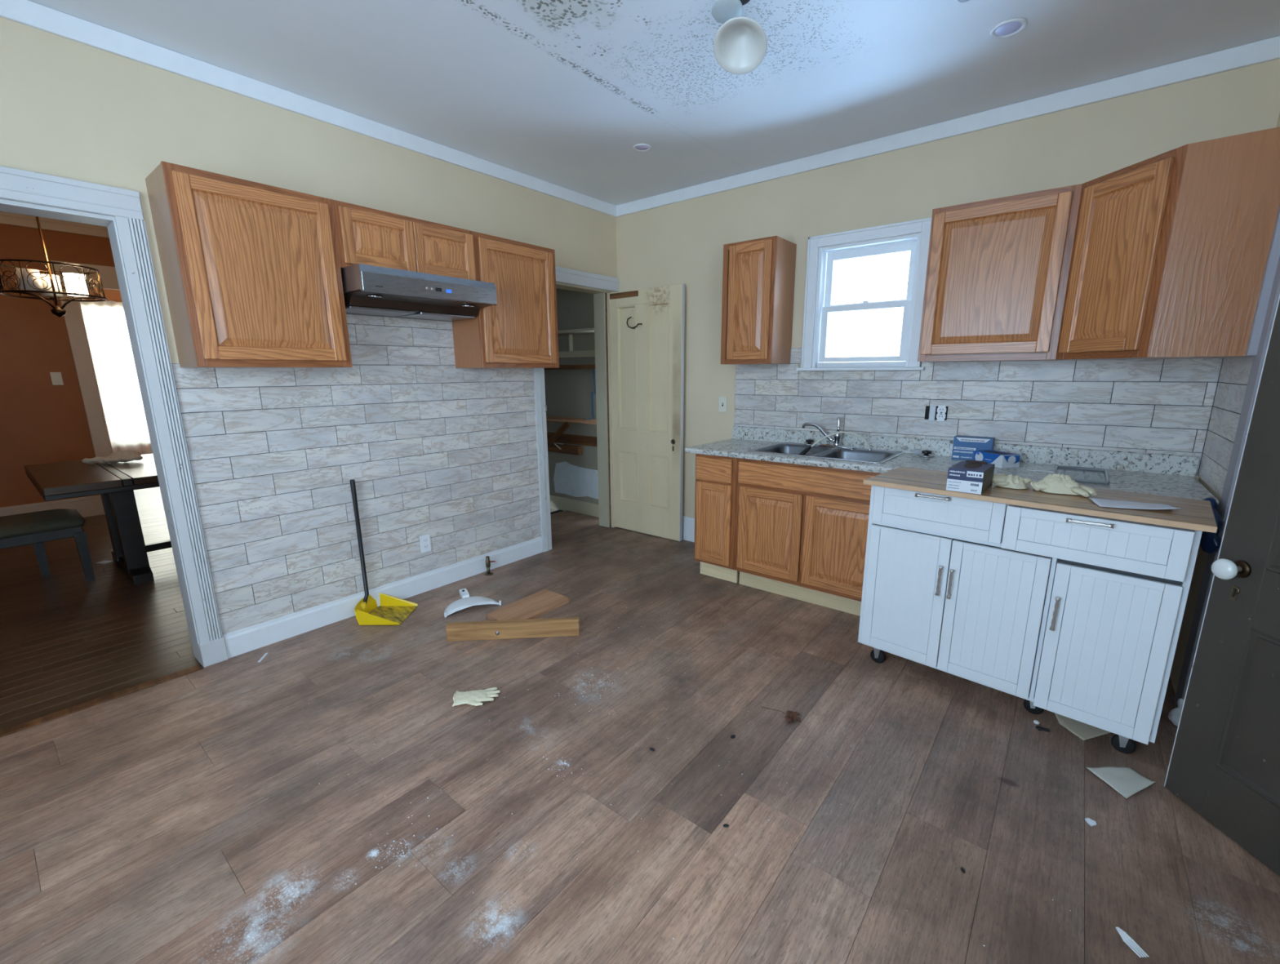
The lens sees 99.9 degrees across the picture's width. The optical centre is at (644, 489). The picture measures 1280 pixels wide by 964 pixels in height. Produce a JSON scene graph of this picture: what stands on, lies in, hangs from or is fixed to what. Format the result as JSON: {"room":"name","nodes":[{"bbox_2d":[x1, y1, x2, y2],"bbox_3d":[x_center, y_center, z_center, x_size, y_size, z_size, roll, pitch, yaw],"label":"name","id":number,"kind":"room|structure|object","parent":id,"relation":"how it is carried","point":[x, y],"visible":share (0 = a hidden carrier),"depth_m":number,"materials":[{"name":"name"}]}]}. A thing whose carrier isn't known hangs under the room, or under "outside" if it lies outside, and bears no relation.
{"room":"damaged room","nodes":[
{"label":"damaged room","id":0,"kind":"room"},
{"bbox_2d":[0,223,122,507],"bbox_3d":[-5.404,-1.250,5.258,8.600,3.000,6.050,9,16,38],"label":"wall","id":1,"kind":"structure","parent":0,"point":[42,421],"depth_m":4.96,"materials":[{"name":"paint"}]},
{"bbox_2d":[0,494,104,517],"bbox_3d":[-6.284,0.382,4.376,0.022,0.200,2.750,9,16,38],"label":"baseboard","id":2,"kind":"structure","parent":1,"relation":"attached to","point":[86,506],"depth_m":5.21,"materials":[{"name":"brown wood"}]},
{"bbox_2d":[0,211,109,238],"bbox_3d":[-5.700,-2.332,4.537,0.035,0.095,4.650,9,16,38],"label":"trim","id":3,"kind":"structure","parent":1,"relation":"attached to","point":[6,218],"depth_m":4.91,"materials":[{"name":"brown wood"}]},
{"bbox_2d":[49,372,63,385],"bbox_3d":[-5.519,-1.041,5.054,0.018,0.120,0.072,9,16,38],"label":"light switch","id":4,"kind":"object","parent":1,"relation":"attached to","point":[56,377],"visible":1,"depth_m":5.05,"materials":[{"name":"beige plastic"}]},
{"bbox_2d":[49,260,119,457],"bbox_3d":[-4.897,-1.099,5.958,0.178,2.400,1.920,9,16,38],"label":"window frame","id":5,"kind":"structure","parent":1,"relation":"attached to","point":[73,317],"depth_m":5.19,"materials":[{"name":"wood"}]},
{"bbox_2d":[547,443,582,455],"bbox_3d":[-0.869,-0.417,5.389,0.647,0.080,0.060,9,16,38],"label":"plank","id":6,"kind":"object","parent":1,"relation":"attached to","point":[566,449],"visible":0.54,"depth_m":5.27,"materials":[{"name":"brown wood"}]},
{"bbox_2d":[546,422,568,446],"bbox_3d":[-0.848,-0.538,5.266,0.311,0.257,0.030,9,16,38],"label":"stick","id":7,"kind":"object","parent":6,"relation":"on","point":[565,425],"visible":0.86,"depth_m":5.24,"materials":[{"name":"brown wood"}]},
{"bbox_2d":[544,364,595,393],"bbox_3d":[-0.795,-1.045,5.102,1.130,0.260,0.190,9,16,38],"label":"closet shelf","id":8,"kind":"object","parent":1,"relation":"attached to","point":[561,366],"visible":0.38,"depth_m":4.89,"materials":[{"name":"brown wood"}]},
{"bbox_2d":[546,391,596,424],"bbox_3d":[-0.806,-0.800,5.140,1.130,0.275,0.230,9,16,38],"label":"closet shelf","id":9,"kind":"object","parent":1,"relation":"attached to","point":[592,420],"visible":0.72,"depth_m":5.01,"materials":[{"name":"brown wood"}]},
{"bbox_2d":[546,431,597,446],"bbox_3d":[-0.772,-0.502,5.310,0.873,0.090,0.030,9,16,38],"label":"plank","id":10,"kind":"object","parent":1,"relation":"attached to","point":[590,441],"visible":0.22,"depth_m":5.21,"materials":[{"name":"brown wood"}]},
{"bbox_2d":[549,494,599,517],"bbox_3d":[-0.734,0.168,5.442,1.145,0.144,0.014,9,16,38],"label":"baseboard","id":11,"kind":"structure","parent":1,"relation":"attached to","point":[557,503],"depth_m":5.41,"materials":[{"name":"paint"}]},
{"bbox_2d":[557,328,595,358],"bbox_3d":[-0.803,-1.353,5.027,1.130,0.234,0.210,9,16,38],"label":"closet shelf","id":12,"kind":"object","parent":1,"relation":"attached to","point":[571,353],"visible":0.48,"depth_m":4.97,"materials":[{"name":"paint"}]},
{"bbox_2d":[0,17,617,636],"bbox_3d":[-1.839,-0.569,2.792,0.158,2.690,5.000,9,16,38],"label":"wall","id":13,"kind":"structure","parent":0,"point":[433,446],"depth_m":2.85,"materials":[{"name":"beige paint"}]},
{"bbox_2d":[0,165,228,667],"bbox_3d":[-2.491,-0.102,2.039,0.178,2.108,1.167,9,16,38],"label":"door frame","id":14,"kind":"structure","parent":13,"relation":"attached to","point":[127,233],"depth_m":2.31,"materials":[{"name":"white wood"}]},
{"bbox_2d":[145,160,351,368],"bbox_3d":[-1.751,-0.945,2.441,0.321,0.762,0.609,9,16,38],"label":"upper cabinet","id":15,"kind":"object","parent":13,"relation":"attached to","point":[251,272],"visible":1,"depth_m":2.29,"materials":[{"name":"brown wood"}]},
{"bbox_2d":[0,0,617,217],"bbox_3d":[-1.784,-1.832,2.465,0.016,0.081,5.000,9,16,38],"label":"trim","id":16,"kind":"structure","parent":13,"relation":"attached to","point":[25,12],"depth_m":2.45,"materials":[{"name":"white wood"}]},
{"bbox_2d":[222,536,542,657],"bbox_3d":[-1.435,0.602,3.431,0.014,0.129,2.030,9,16,38],"label":"baseboard","id":17,"kind":"structure","parent":13,"relation":"attached to","point":[257,636],"depth_m":3.12,"materials":[{"name":"white wood"}]},
{"bbox_2d":[332,200,477,280],"bbox_3d":[-1.325,-1.289,2.914,0.321,0.296,0.762,9,16,38],"label":"upper cabinet","id":18,"kind":"object","parent":13,"relation":"attached to","point":[365,235],"visible":0.73,"depth_m":2.76,"materials":[{"name":"brown wood"}]},
{"bbox_2d":[340,263,497,321],"bbox_3d":[-1.254,-1.044,2.917,0.474,0.183,0.752,9,16,38],"label":"range hood","id":19,"kind":"object","parent":13,"relation":"attached to","point":[368,290],"visible":0.98,"depth_m":2.77,"materials":[{"name":"metal"}]},
{"bbox_2d":[366,294,382,297],"bbox_3d":[-1.319,-0.945,2.631,0.072,0.014,0.072,9,16,38],"label":"lamp","id":20,"kind":"object","parent":19,"relation":"on","point":[367,295],"depth_m":2.61,"materials":[{"name":"silver metal"}]},
{"bbox_2d":[461,304,474,306],"bbox_3d":[-0.995,-1.034,3.028,0.072,0.014,0.072,9,16,38],"label":"lamp","id":21,"kind":"object","parent":19,"relation":"on","point":[462,305],"depth_m":3.01,"materials":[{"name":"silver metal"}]},
{"bbox_2d":[419,533,431,553],"bbox_3d":[-1.391,0.343,3.419,0.009,0.116,0.070,9,16,38],"label":"wall outlet","id":22,"kind":"object","parent":13,"relation":"attached to","point":[424,540],"visible":1,"depth_m":3.42,"materials":[{"name":"white plastic"}]},
{"bbox_2d":[422,537,427,542],"bbox_3d":[-1.390,0.324,3.414,0.003,0.033,0.033,9,16,38],"label":"receptacle","id":23,"kind":"object","parent":22,"relation":"attached to","point":[424,540],"depth_m":3.41,"materials":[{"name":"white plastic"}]},
{"bbox_2d":[423,543,428,549],"bbox_3d":[-1.390,0.363,3.422,0.003,0.033,0.033,9,16,38],"label":"receptacle","id":24,"kind":"object","parent":22,"relation":"attached to","point":[425,545],"depth_m":3.42,"materials":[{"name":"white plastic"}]},
{"bbox_2d":[452,231,559,368],"bbox_3d":[-0.893,-1.180,3.490,0.321,0.762,0.618,9,16,38],"label":"upper cabinet","id":25,"kind":"object","parent":13,"relation":"attached to","point":[521,331],"visible":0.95,"depth_m":3.35,"materials":[{"name":"brown wood"}]},
{"bbox_2d":[533,266,618,552],"bbox_3d":[-0.566,-0.643,4.394,0.187,2.135,0.944,9,16,38],"label":"door frame","id":26,"kind":"structure","parent":13,"relation":"attached to","point":[600,285],"depth_m":4.43,"materials":[{"name":"paint"}]},
{"bbox_2d":[609,284,684,541],"bbox_3d":[-0.011,-0.601,4.450,0.760,2.008,0.076,9,16,38],"label":"door","id":27,"kind":"structure","parent":13,"relation":"in","point":[647,324],"depth_m":4.42,"materials":[{"name":"beige paint"}]},
{"bbox_2d":[360,601,367,613],"bbox_3d":[-1.616,0.687,3.095,0.032,0.075,0.032,9,16,38],"label":"socket","id":28,"kind":"object","parent":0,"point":[363,605],"depth_m":3.08,"materials":[{"name":"yellow plastic"}]},
{"bbox_2d":[544,288,598,512],"bbox_3d":[-1.111,-0.912,4.807,1.250,3.090,1.300,9,16,38],"label":"wall","id":29,"kind":"structure","parent":0,"point":[567,392],"depth_m":5.18,"materials":[{"name":"paint"}]},
{"bbox_2d":[0,486,1279,963],"bbox_3d":[-3.703,0.546,4.172,12.950,0.060,5.900,9,16,38],"label":"floor","id":30,"kind":"structure","parent":0,"point":[206,780],"depth_m":1.79,"materials":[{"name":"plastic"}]},
{"bbox_2d":[0,508,95,582],"bbox_3d":[-4.257,0.457,3.385,0.484,0.457,1.064,9,16,38],"label":"bench","id":31,"kind":"object","parent":30,"relation":"on","point":[36,528],"visible":1,"depth_m":3.54,"materials":[{"name":"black wood"}]},
{"bbox_2d":[0,508,85,539],"bbox_3d":[-4.258,0.269,3.344,0.484,0.072,1.064,9,16,38],"label":"cushion","id":32,"kind":"object","parent":31,"relation":"on","point":[40,523],"depth_m":3.50,"materials":[{"name":"green fabric"}]},
{"bbox_2d":[24,453,172,584],"bbox_3d":[-3.414,0.119,4.246,1.320,0.740,1.780,9,16,38],"label":"dining table","id":33,"kind":"object","parent":30,"relation":"on","point":[115,482],"visible":0.54,"depth_m":3.61,"materials":[{"name":"brown wood"}]},
{"bbox_2d":[81,450,142,464],"bbox_3d":[-3.914,-0.242,3.970,0.338,0.087,0.168,-5,13,-21],"label":"cloth","id":34,"kind":"object","parent":33,"relation":"on","point":[124,456],"visible":1,"depth_m":3.94,"materials":[{"name":"beige fabric"}]},
{"bbox_2d":[0,664,203,737],"bbox_3d":[-2.432,0.933,2.223,0.055,0.006,0.960,9,16,38],"label":"threshold","id":35,"kind":"object","parent":30,"relation":"on","point":[55,715],"visible":1,"depth_m":2.31,"materials":[{"name":"brown wood"}]},
{"bbox_2d":[95,560,113,564],"bbox_3d":[-4.055,0.545,4.040,0.080,0.003,0.060,2,13,10],"label":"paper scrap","id":36,"kind":"object","parent":30,"relation":"on","point":[104,562],"visible":1,"depth_m":4.04,"materials":[{"name":"white paper"}]},
{"bbox_2d":[257,653,267,662],"bbox_3d":[-1.894,0.834,2.671,0.012,0.002,0.090,-3,13,-13],"label":"strip","id":37,"kind":"object","parent":30,"relation":"on","point":[265,654],"visible":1,"depth_m":2.67,"materials":[{"name":"white plastic"}]},
{"bbox_2d":[350,479,417,625],"bbox_3d":[-1.504,0.342,3.040,0.266,0.799,0.258,0,12,0],"label":"dustpan","id":38,"kind":"object","parent":30,"relation":"on","point":[392,611],"visible":1,"depth_m":3.10,"materials":[{"name":"yellow plastic"}]},
{"bbox_2d":[444,588,501,617],"bbox_3d":[-1.081,0.672,3.295,0.330,0.046,0.293,-7,14,-30],"label":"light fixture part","id":39,"kind":"object","parent":30,"relation":"on","point":[466,601],"visible":1,"depth_m":3.22,"materials":[{"name":"white plastic"}]},
{"bbox_2d":[452,687,499,706],"bbox_3d":[-0.722,0.892,2.314,0.194,0.028,0.125,-3,13,-11],"label":"glove","id":40,"kind":"object","parent":30,"relation":"on","point":[474,698],"visible":1,"depth_m":2.30,"materials":[{"name":"beige"}]},
{"bbox_2d":[484,555,495,575],"bbox_3d":[-1.082,0.526,3.757,0.060,0.130,0.082,9,16,38],"label":"gas valve","id":41,"kind":"object","parent":30,"relation":"on","point":[488,562],"visible":1,"depth_m":3.74,"materials":[{"name":"gold metal"}]},
{"bbox_2d":[445,617,579,641],"bbox_3d":[-0.693,0.742,2.852,0.690,0.092,0.047,-1,12,-5],"label":"lumber offcut","id":42,"kind":"object","parent":30,"relation":"on","point":[551,627],"visible":1,"depth_m":2.84,"materials":[{"name":"wood"}]},
{"bbox_2d":[486,588,568,620],"bbox_3d":[-0.684,0.703,3.192,0.234,0.022,0.475,9,15,36],"label":"wood board","id":43,"kind":"object","parent":30,"relation":"on","point":[535,605],"visible":0.82,"depth_m":3.18,"materials":[{"name":"brown wood"}]},
{"bbox_2d":[42,588,1071,946],"bbox_3d":[-0.026,1.005,1.849,2.782,0.002,2.802,9,16,38],"label":"chips","id":44,"kind":"object","parent":30,"relation":"on","point":[625,588],"visible":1,"depth_m":1.93,"materials":[{"name":"white paper"}]},
{"bbox_2d":[693,453,737,582],"bbox_3d":[0.651,0.146,3.764,0.308,0.852,0.651,9,16,38],"label":"base cabinet","id":45,"kind":"object","parent":30,"relation":"on","point":[716,477],"visible":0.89,"depth_m":3.50,"materials":[{"name":"brown wood"}]},
{"bbox_2d":[762,706,800,723],"bbox_3d":[0.554,0.918,2.191,0.166,0.016,0.077,5,13,22],"label":"dry leaf","id":46,"kind":"object","parent":30,"relation":"on","point":[791,715],"visible":1,"depth_m":2.18,"materials":[{"name":"brown plant"}]},
{"bbox_2d":[733,457,880,616],"bbox_3d":[1.130,0.226,3.390,0.914,0.852,0.651,9,16,38],"label":"base cabinet","id":47,"kind":"object","parent":30,"relation":"on","point":[802,531],"visible":0.72,"depth_m":3.15,"materials":[{"name":"brown wood"}]},
{"bbox_2d":[684,426,1218,506],"bbox_3d":[1.434,-0.200,3.040,2.466,0.126,0.661,9,16,38],"label":"countertop","id":48,"kind":"structure","parent":47,"relation":"on","point":[1151,473],"depth_m":2.85,"materials":[{"name":"stone"}]},
{"bbox_2d":[746,441,904,464],"bbox_3d":[1.114,-0.151,3.345,0.805,0.182,0.522,9,16,38],"label":"sink","id":49,"kind":"object","parent":48,"relation":"in","point":[876,456],"visible":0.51,"depth_m":3.37,"materials":[{"name":"metal"}]},
{"bbox_2d":[802,438,816,445],"bbox_3d":[1.111,-0.323,3.616,0.086,0.046,0.085,3,13,15],"label":"strainer","id":50,"kind":"object","parent":49,"relation":"on","point":[809,441],"visible":0.92,"depth_m":3.60,"materials":[{"name":"silver metal"}]},
{"bbox_2d":[798,431,871,455],"bbox_3d":[1.198,-0.278,3.392,0.454,0.177,0.057,1,12,7],"label":"hose","id":51,"kind":"object","parent":49,"relation":"on","point":[806,450],"visible":0.92,"depth_m":3.40,"materials":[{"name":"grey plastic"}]},
{"bbox_2d":[801,417,857,449],"bbox_3d":[1.204,-0.377,3.510,0.370,0.196,0.056,9,16,38],"label":"faucet","id":52,"kind":"object","parent":48,"relation":"on","point":[837,441],"visible":0.91,"depth_m":3.48,"materials":[{"name":"silver metal"}]},
{"bbox_2d":[908,448,921,454],"bbox_3d":[1.593,-0.222,3.173,0.082,0.040,0.038,-5,13,-22],"label":"plastic nozzle","id":53,"kind":"object","parent":48,"relation":"on","point":[915,451],"visible":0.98,"depth_m":3.16,"materials":[{"name":"white plastic"}]},
{"bbox_2d":[918,448,934,457],"bbox_3d":[1.644,-0.214,3.132,0.086,0.046,0.085,3,13,15],"label":"strainer","id":54,"kind":"object","parent":48,"relation":"on","point":[926,453],"visible":1,"depth_m":3.12,"materials":[{"name":"silver metal"}]},
{"bbox_2d":[951,435,995,460],"bbox_3d":[1.843,-0.231,3.016,0.186,0.126,0.089,9,16,38],"label":"glove box","id":55,"kind":"object","parent":48,"relation":"on","point":[964,447],"visible":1,"depth_m":2.99,"materials":[{"name":"blue cardboard"}]},
{"bbox_2d":[953,450,972,453],"bbox_3d":[1.784,-0.211,3.012,0.093,0.009,0.001,9,16,38],"label":"print","id":56,"kind":"object","parent":55,"relation":"on","point":[954,451],"depth_m":3.01},
{"bbox_2d":[973,449,1020,468],"bbox_3d":[1.861,-0.164,2.844,0.109,0.069,0.183,-3,13,-13],"label":"glove box","id":57,"kind":"object","parent":48,"relation":"on","point":[1002,460],"visible":0.93,"depth_m":2.78,"materials":[{"name":"blue cardboard"}]},
{"bbox_2d":[1026,469,1053,472],"bbox_3d":[1.954,-0.090,2.656,0.110,0.004,0.012,8,15,35],"label":"strip","id":58,"kind":"object","parent":48,"relation":"on","point":[1026,469],"visible":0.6,"depth_m":2.66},
{"bbox_2d":[1053,465,1110,484],"bbox_3d":[2.065,-0.072,2.548,0.204,0.013,0.399,9,16,38],"label":"plastic tray","id":59,"kind":"object","parent":48,"relation":"on","point":[1079,474],"visible":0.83,"depth_m":2.58,"materials":[{"name":"grey"}]},
{"bbox_2d":[1200,497,1223,553],"bbox_3d":[2.137,0.135,2.033,0.061,0.200,0.145,4,13,18],"label":"plastic bag","id":60,"kind":"object","parent":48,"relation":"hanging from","point":[1210,542],"visible":0.51,"depth_m":2.00,"materials":[{"name":"blue plastic"}]},
{"bbox_2d":[857,466,1217,753],"bbox_3d":[1.523,0.442,2.273,1.090,0.905,0.470,11,17,43],"label":"kitchen cart","id":61,"kind":"object","parent":30,"relation":"on","point":[1072,606],"visible":1,"depth_m":2.04,"materials":[{"name":"white wood"}]},
{"bbox_2d":[946,459,995,494],"bbox_3d":[1.337,-0.056,2.201,0.122,0.098,0.227,10,16,40],"label":"glove box","id":62,"kind":"object","parent":61,"relation":"on","point":[974,477],"visible":1,"depth_m":2.13,"materials":[{"name":"cardboard"}]},
{"bbox_2d":[991,473,1031,488],"bbox_3d":[1.522,-0.041,2.235,0.151,0.050,0.131,-10,15,-36],"label":"glove","id":63,"kind":"object","parent":61,"relation":"on","point":[1011,481],"visible":0.96,"depth_m":2.20,"materials":[{"name":"beige"}]},
{"bbox_2d":[1030,473,1097,497],"bbox_3d":[1.663,-0.028,2.125,0.166,0.070,0.210,-11,16,-40],"label":"glove","id":64,"kind":"object","parent":61,"relation":"on","point":[1055,483],"visible":1,"depth_m":2.09,"materials":[{"name":"beige fabric"}]},
{"bbox_2d":[1089,497,1180,509],"bbox_3d":[1.729,0.051,1.897,0.228,0.013,0.129,5,14,24],"label":"paper sheet","id":65,"kind":"object","parent":61,"relation":"on","point":[1100,502],"visible":1,"depth_m":1.90,"materials":[{"name":"white paper"}]},
{"bbox_2d":[1035,725,1049,732],"bbox_3d":[1.560,0.937,2.106,0.044,0.008,0.024,6,14,28],"label":"clip","id":66,"kind":"object","parent":30,"relation":"on","point":[1039,728],"visible":1,"depth_m":2.10,"materials":[{"name":"black plastic"}]},
{"bbox_2d":[1054,712,1111,740],"bbox_3d":[1.754,0.919,2.156,0.240,0.015,0.176,-4,13,-17],"label":"paper sheet","id":67,"kind":"object","parent":30,"relation":"on","point":[1083,731],"visible":0.59,"depth_m":2.10,"materials":[{"name":"white paper"}]},
{"bbox_2d":[1084,817,1096,826],"bbox_3d":[1.390,1.035,1.674,0.028,0.004,0.026,-3,13,-12],"label":"paper scrap","id":68,"kind":"object","parent":30,"relation":"on","point":[1092,823],"visible":1,"depth_m":1.67,"materials":[{"name":"white paper"}]},
{"bbox_2d":[1086,766,1155,798],"bbox_3d":[1.649,0.991,1.841,0.160,0.011,0.144,-2,12,-7],"label":"paper sheet","id":69,"kind":"object","parent":30,"relation":"on","point":[1126,781],"visible":1,"depth_m":1.84,"materials":[{"name":"beige paper"}]},
{"bbox_2d":[1115,926,1149,957],"bbox_3d":[1.194,1.112,1.322,0.024,0.006,0.072,-1,12,-3],"label":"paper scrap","id":70,"kind":"object","parent":30,"relation":"on","point":[1126,939],"visible":1,"depth_m":1.32,"materials":[{"name":"white paper"}]},
{"bbox_2d":[1168,697,1184,726],"bbox_3d":[2.115,0.879,2.122,0.064,0.107,0.071,9,16,38],"label":"plastic bag","id":71,"kind":"object","parent":30,"relation":"on","point":[1174,715],"visible":0.56,"depth_m":2.12,"materials":[{"name":"white plastic"}]},
{"bbox_2d":[27,0,1279,205],"bbox_3d":[-0.188,-1.665,1.198,4.400,0.120,5.300,9,16,38],"label":"ceiling","id":72,"kind":"structure","parent":0,"point":[562,93],"depth_m":2.33,"materials":[{"name":"paint"}]},
{"bbox_2d":[633,143,651,151],"bbox_3d":[-0.013,-2.046,3.222,0.108,0.007,0.108,9,16,38],"label":"recessed light","id":73,"kind":"object","parent":72,"relation":"in","point":[639,147],"visible":1,"depth_m":3.21,"materials":[{"name":"white plastic"}]},
{"bbox_2d":[711,0,767,75],"bbox_3d":[0.337,-1.645,1.906,0.202,0.239,0.172,9,16,38],"label":"ceiling light","id":74,"kind":"object","parent":72,"relation":"hanging from","point":[740,43],"visible":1,"depth_m":1.94,"materials":[{"name":"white glass"}]},
{"bbox_2d":[957,0,969,2],"bbox_3d":[1.159,-1.771,1.935,0.060,0.003,0.060,9,16,38],"label":"smoke hole","id":75,"kind":"object","parent":72,"relation":"attached to","point":[959,1],"visible":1,"depth_m":1.95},
{"bbox_2d":[989,17,1027,39],"bbox_3d":[1.431,-1.810,2.116,0.124,0.007,0.124,9,16,38],"label":"recessed light","id":76,"kind":"object","parent":72,"relation":"in","point":[1010,28],"visible":1,"depth_m":2.11,"materials":[{"name":"white plastic"}]},
{"bbox_2d":[616,58,1279,517],"bbox_3d":[1.481,-0.723,3.415,4.250,2.690,0.158,9,16,38],"label":"wall","id":77,"kind":"structure","parent":0,"point":[1146,406],"depth_m":3.04,"materials":[{"name":"beige paint"}]},
{"bbox_2d":[682,515,694,542],"bbox_3d":[0.253,0.308,4.545,1.220,0.205,0.016,9,16,38],"label":"baseboard","id":78,"kind":"structure","parent":77,"relation":"attached to","point":[688,522],"depth_m":4.45,"materials":[{"name":"white wood"}]},
{"bbox_2d":[718,396,727,412],"bbox_3d":[0.589,-0.641,4.056,0.072,0.116,0.018,9,16,38],"label":"light switch","id":79,"kind":"object","parent":77,"relation":"attached to","point":[722,402],"visible":1,"depth_m":4.06,"materials":[{"name":"beige plastic"}]},
{"bbox_2d":[720,235,796,364],"bbox_3d":[0.753,-1.227,3.589,0.375,0.762,0.321,9,16,38],"label":"upper cabinet","id":80,"kind":"object","parent":77,"relation":"attached to","point":[758,275],"visible":1,"depth_m":3.46,"materials":[{"name":"brown wood"}]},
{"bbox_2d":[795,217,932,370],"bbox_3d":[1.385,-1.173,3.369,0.780,0.834,0.195,9,16,38],"label":"window","id":81,"kind":"structure","parent":77,"relation":"in","point":[917,244],"depth_m":3.33,"materials":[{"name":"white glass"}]},
{"bbox_2d":[924,404,948,421],"bbox_3d":[1.719,-0.451,3.170,0.118,0.092,0.007,9,16,38],"label":"wall outlet","id":82,"kind":"object","parent":77,"relation":"attached to","point":[941,411],"visible":1,"depth_m":3.17,"materials":[{"name":"white plastic"}]},
{"bbox_2d":[936,404,946,421],"bbox_3d":[1.741,-0.447,3.153,0.048,0.092,0.005,9,16,38],"label":"receptacle","id":83,"kind":"object","parent":82,"relation":"attached to","point":[940,410],"depth_m":3.15,"materials":[{"name":"white plastic"}]},
{"bbox_2d":[616,35,1279,217],"bbox_3d":[1.373,-1.991,3.116,4.084,0.081,0.016,9,16,38],"label":"trim","id":84,"kind":"structure","parent":77,"relation":"attached to","point":[1267,50],"depth_m":2.75,"materials":[{"name":"white wood"}]},
{"bbox_2d":[732,426,1199,476],"bbox_3d":[1.629,-0.269,3.275,2.466,0.093,0.022,9,16,38],"label":"backsplash","id":85,"kind":"structure","parent":77,"relation":"attached to","point":[1166,464],"depth_m":2.90,"materials":[{"name":"stone"}]},
{"bbox_2d":[917,183,1082,362],"bbox_3d":[1.806,-1.052,2.768,0.603,0.762,0.321,9,16,38],"label":"upper cabinet","id":86,"kind":"object","parent":77,"relation":"attached to","point":[997,269],"visible":0.98,"depth_m":2.63,"materials":[{"name":"brown wood"}]},
{"bbox_2d":[1169,112,1279,693],"bbox_3d":[1.296,-0.048,0.347,0.622,2.690,5.000,9,16,38],"label":"wall","id":87,"kind":"structure","parent":0,"point":[1234,374],"depth_m":2.28,"materials":[{"name":"beige paint"}]},
{"bbox_2d":[1055,127,1279,360],"bbox_3d":[2.175,-0.948,2.283,0.594,0.762,0.637,9,16,38],"label":"upper cabinet","id":88,"kind":"object","parent":87,"relation":"attached to","point":[1175,253],"visible":1,"depth_m":2.04,"materials":[{"name":"brown wood"}]},
{"bbox_2d":[1164,294,1279,875],"bbox_3d":[1.738,0.096,1.193,0.104,2.030,0.823,-1,12,-1],"label":"door","id":89,"kind":"structure","parent":87,"relation":"in","point":[1224,762],"depth_m":1.56,"materials":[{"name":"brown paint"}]},
{"bbox_2d":[1173,255,1279,707],"bbox_3d":[2.203,-0.163,1.992,0.012,2.200,0.120,9,16,38],"label":"trim","id":90,"kind":"structure","parent":87,"relation":"attached to","point":[1258,360],"depth_m":2.00,"materials":[{"name":"white wood"}]},
{"bbox_3d":[-4.143,-2.154,3.238,4.400,0.100,4.850,9,16,38],"label":"ceiling","id":91,"kind":"structure","parent":0,"visible":0},
{"bbox_2d":[0,216,106,317],"bbox_3d":[-3.726,-1.598,3.317,0.472,1.025,0.472,9,16,38],"label":"chandelier","id":92,"kind":"object","parent":91,"relation":"hanging from","point":[29,281],"visible":0.99,"depth_m":3.36,"materials":[{"name":"brown metal"}]},
{"bbox_3d":[-7.967,-2.886,8.388,0.020,0.020,1.610,9,16,38],"label":"curtain rod","id":93,"kind":"object","parent":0,"visible":0},
{"bbox_2d":[79,298,152,454],"bbox_3d":[-7.947,-1.723,8.612,0.036,2.432,1.460,9,16,38],"label":"window","id":94,"kind":"structure","parent":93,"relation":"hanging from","point":[105,323],"depth_m":8.32,"materials":[{"name":"white glass"}]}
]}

